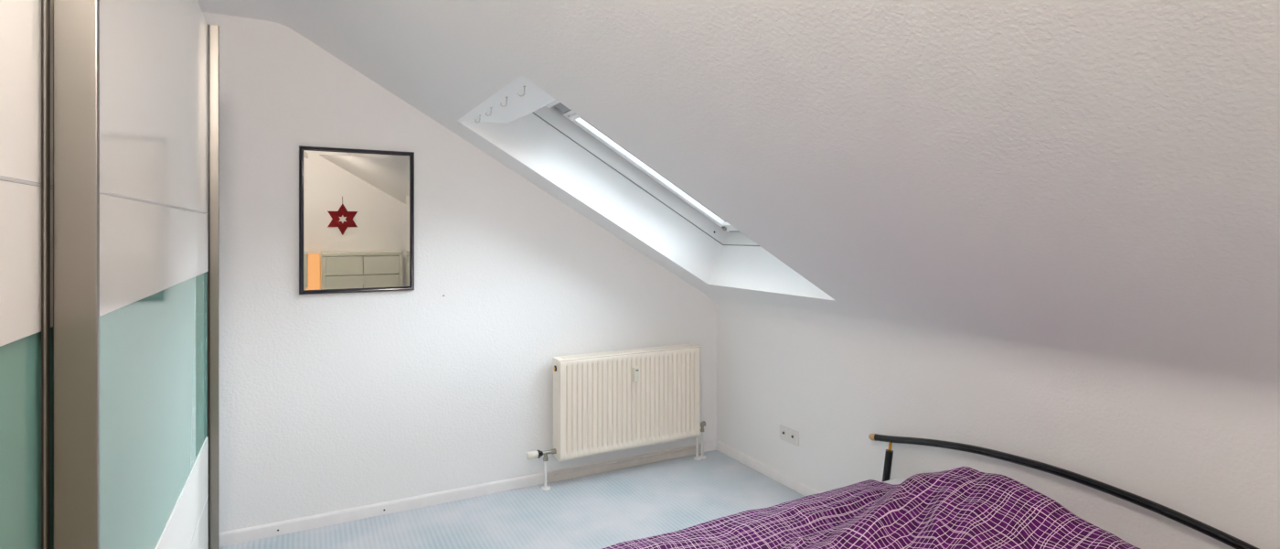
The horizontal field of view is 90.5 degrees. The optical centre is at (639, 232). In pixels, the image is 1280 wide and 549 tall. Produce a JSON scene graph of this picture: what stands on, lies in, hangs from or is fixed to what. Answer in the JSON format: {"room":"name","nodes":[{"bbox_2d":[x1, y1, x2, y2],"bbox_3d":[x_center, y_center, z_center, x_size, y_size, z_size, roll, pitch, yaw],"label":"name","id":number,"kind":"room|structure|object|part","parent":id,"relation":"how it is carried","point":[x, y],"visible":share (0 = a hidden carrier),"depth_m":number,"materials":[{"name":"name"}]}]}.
{"room":"bedroom","nodes":[
{"label":"bedroom","id":0,"kind":"room"},
{"bbox_2d":[202,11,716,532],"bbox_3d":[-1.020,0.220,3.501,3.416,2.460,0.120,0,0,-28],"label":"wall","id":1,"kind":"structure","parent":0,"point":[328,402],"depth_m":3.30,"materials":[{"name":"white paint"}]},
{"bbox_2d":[298,145,414,294],"bbox_3d":[-1.422,-0.059,3.206,0.533,0.724,0.020,0,0,-28],"label":"mirror","id":2,"kind":"object","parent":1,"relation":"attached to","point":[357,206],"visible":1,"depth_m":3.20,"materials":[{"name":"mirror"}]},
{"bbox_2d":[219,439,716,546],"bbox_3d":[-0.994,1.420,3.439,3.403,0.060,0.014,0,0,-28],"label":"baseboard","id":3,"kind":"structure","parent":1,"relation":"attached to","point":[273,528],"depth_m":3.27,"materials":[{"name":"paint"}]},
{"bbox_2d":[526,343,706,490],"bbox_3d":[-0.106,1.085,3.826,1.193,0.730,0.166,0,0,-28],"label":"radiator","id":4,"kind":"object","parent":1,"relation":"attached to","point":[608,401],"visible":1,"depth_m":3.77,"materials":[{"name":"beige metal"}]},
{"bbox_3d":[-0.481,1.005,3.623,0.002,0.566,0.094,0,0,-28],"label":"panel","id":5,"kind":"part","parent":4,"relation":"part of","materials":[{"name":"white metal"}]},
{"bbox_2d":[553,343,698,360],"bbox_3d":[-0.060,0.727,3.846,0.952,0.013,0.097,0,0,-28],"label":"grille","id":6,"kind":"object","parent":4,"relation":"attached to","point":[636,353],"depth_m":3.83,"materials":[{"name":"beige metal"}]},
{"bbox_3d":[-0.039,1.006,3.806,0.952,0.571,0.014,0,0,-28],"label":"panel","id":7,"kind":"part","parent":4,"relation":"part of","materials":[{"name":"white metal"}]},
{"bbox_2d":[546,443,701,482],"bbox_3d":[-0.064,1.421,3.923,1.080,0.058,0.010,0,0,-28],"label":"trim","id":8,"kind":"structure","parent":1,"relation":"attached to","point":[594,468],"depth_m":3.89,"materials":[{"name":"paint"}]},
{"bbox_2d":[219,448,805,548],"bbox_3d":[0.055,1.500,1.485,3.616,0.100,4.649,0,0,-28],"label":"floor","id":9,"kind":"structure","parent":0,"point":[599,510],"depth_m":3.28,"materials":[{"name":"carpet"}]},
{"bbox_2d":[0,0,219,548],"bbox_3d":[-1.018,0.378,0.660,0.684,2.145,3.003,0,0,-28],"label":"wardrobe","id":10,"kind":"object","parent":9,"relation":"on","point":[110,109],"visible":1,"depth_m":1.01,"materials":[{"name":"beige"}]},
{"bbox_3d":[-0.476,-0.378,0.245,0.005,0.628,1.716,0,0,-28],"label":"white panel","id":11,"kind":"part","parent":10,"relation":"part of","materials":[{"name":"white paint"}]},
{"bbox_3d":[-0.476,0.035,0.245,0.005,0.190,1.716,0,0,-28],"label":"white panel","id":12,"kind":"part","parent":10,"relation":"part of","materials":[{"name":"white paint"}]},
{"bbox_3d":[-0.477,0.405,0.244,0.002,0.549,1.716,0,0,-28],"label":"glass panel","id":13,"kind":"part","parent":10,"relation":"part of","materials":[{"name":"teal glass"}]},
{"bbox_3d":[-1.110,0.405,1.488,0.002,0.549,1.422,0,0,-28],"label":"glass panel","id":14,"kind":"part","parent":10,"relation":"part of","materials":[{"name":"teal glass"}]},
{"bbox_3d":[-1.109,-0.378,1.488,0.005,0.628,1.422,0,0,-28],"label":"white panel","id":15,"kind":"part","parent":10,"relation":"part of","materials":[{"name":"white paint"}]},
{"bbox_3d":[-1.109,0.035,1.488,0.005,0.190,1.422,0,0,-28],"label":"white panel","id":16,"kind":"part","parent":10,"relation":"part of","materials":[{"name":"white paint"}]},
{"bbox_3d":[-1.109,0.776,1.488,0.006,0.192,1.422,0,0,-28],"label":"white panel","id":17,"kind":"part","parent":10,"relation":"part of","materials":[{"name":"white glass"}]},
{"bbox_3d":[-1.109,1.152,1.488,0.005,0.552,1.422,0,0,-28],"label":"white panel","id":18,"kind":"part","parent":10,"relation":"part of","materials":[{"name":"white glass"}]},
{"bbox_2d":[868,433,1259,548],"bbox_3d":[0.578,1.145,1.782,2.106,0.613,1.704,0,0,-28],"label":"frame","id":19,"kind":"object","parent":9,"relation":"on","point":[1210,530],"visible":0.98,"depth_m":2.22,"materials":[{"name":"black metal"}]},
{"bbox_3d":[1.121,1.225,2.918,0.084,0.454,0.033,0,0,19],"label":"headboard post","id":20,"kind":"part","parent":19,"relation":"part of","materials":[{"name":"black metal"}]},
{"bbox_2d":[882,477,905,484],"bbox_3d":[0.573,1.151,1.779,2.005,0.172,1.280,0,0,-28],"label":"mattress","id":21,"kind":"object","parent":19,"relation":"on","point":[899,480],"visible":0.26,"depth_m":2.72,"materials":[{"name":"white fabric"}]},
{"bbox_2d":[602,466,1140,548],"bbox_3d":[0.539,1.105,1.722,1.833,0.574,1.298,0,0,-28],"label":"duvet","id":22,"kind":"object","parent":21,"relation":"on","point":[962,506],"visible":1,"depth_m":2.08,"materials":[{"name":"purple fabric"}]},
{"bbox_2d":[197,0,1279,440],"bbox_3d":[0.077,-0.233,1.497,3.466,1.654,4.449,0,0,-28],"label":"ceiling","id":23,"kind":"structure","parent":0,"point":[1077,198],"depth_m":1.67,"materials":[{"name":"white paint"}]},
{"bbox_2d":[458,74,834,299],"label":"window","id":24,"kind":"structure","parent":23,"relation":"attached to","point":[536,129],"depth_m":3.56,"materials":[{"name":"white paint"}]},
{"bbox_3d":[-0.248,-0.721,2.947,0.096,0.104,1.055,0,0,-28],"label":"head rail","id":25,"kind":"part","parent":24,"relation":"part of","materials":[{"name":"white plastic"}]},
{"bbox_3d":[0.259,-0.354,3.220,1.418,0.914,1.178,0,0,-28],"label":"frame","id":26,"kind":"part","parent":24,"relation":"part of","materials":[{"name":"white plastic"}]},
{"bbox_3d":[0.317,-0.343,3.251,1.126,0.683,1.026,0,0,-28],"label":"sash","id":27,"kind":"part","parent":24,"relation":"part of","materials":[{"name":"white plastic"}]},
{"bbox_3d":[0.303,-0.336,3.244,1.071,0.655,0.918,0,0,-28],"label":"sash rail","id":28,"kind":"part","parent":24,"relation":"part of","materials":[{"name":"white plastic"}]},
{"bbox_2d":[716,320,1279,548],"bbox_3d":[1.615,1.022,2.318,0.120,0.856,4.449,0,0,-28],"label":"wall","id":29,"kind":"structure","parent":0,"point":[1228,481],"depth_m":2.58,"materials":[{"name":"white paint"}]},
{"bbox_2d":[715,439,821,495],"bbox_3d":[1.557,1.420,2.286,0.013,0.060,4.449,0,0,-28],"label":"baseboard","id":30,"kind":"structure","parent":29,"relation":"attached to","point":[797,485],"depth_m":3.77,"materials":[{"name":"paint"}]},
{"bbox_2d":[779,424,799,446],"bbox_3d":[0.847,1.155,3.612,0.016,0.082,0.152,0,0,-28],"label":"wall socket","id":31,"kind":"object","parent":29,"relation":"attached to","point":[788,434],"visible":1,"depth_m":3.60,"materials":[{"name":"white plastic"}]}
]}

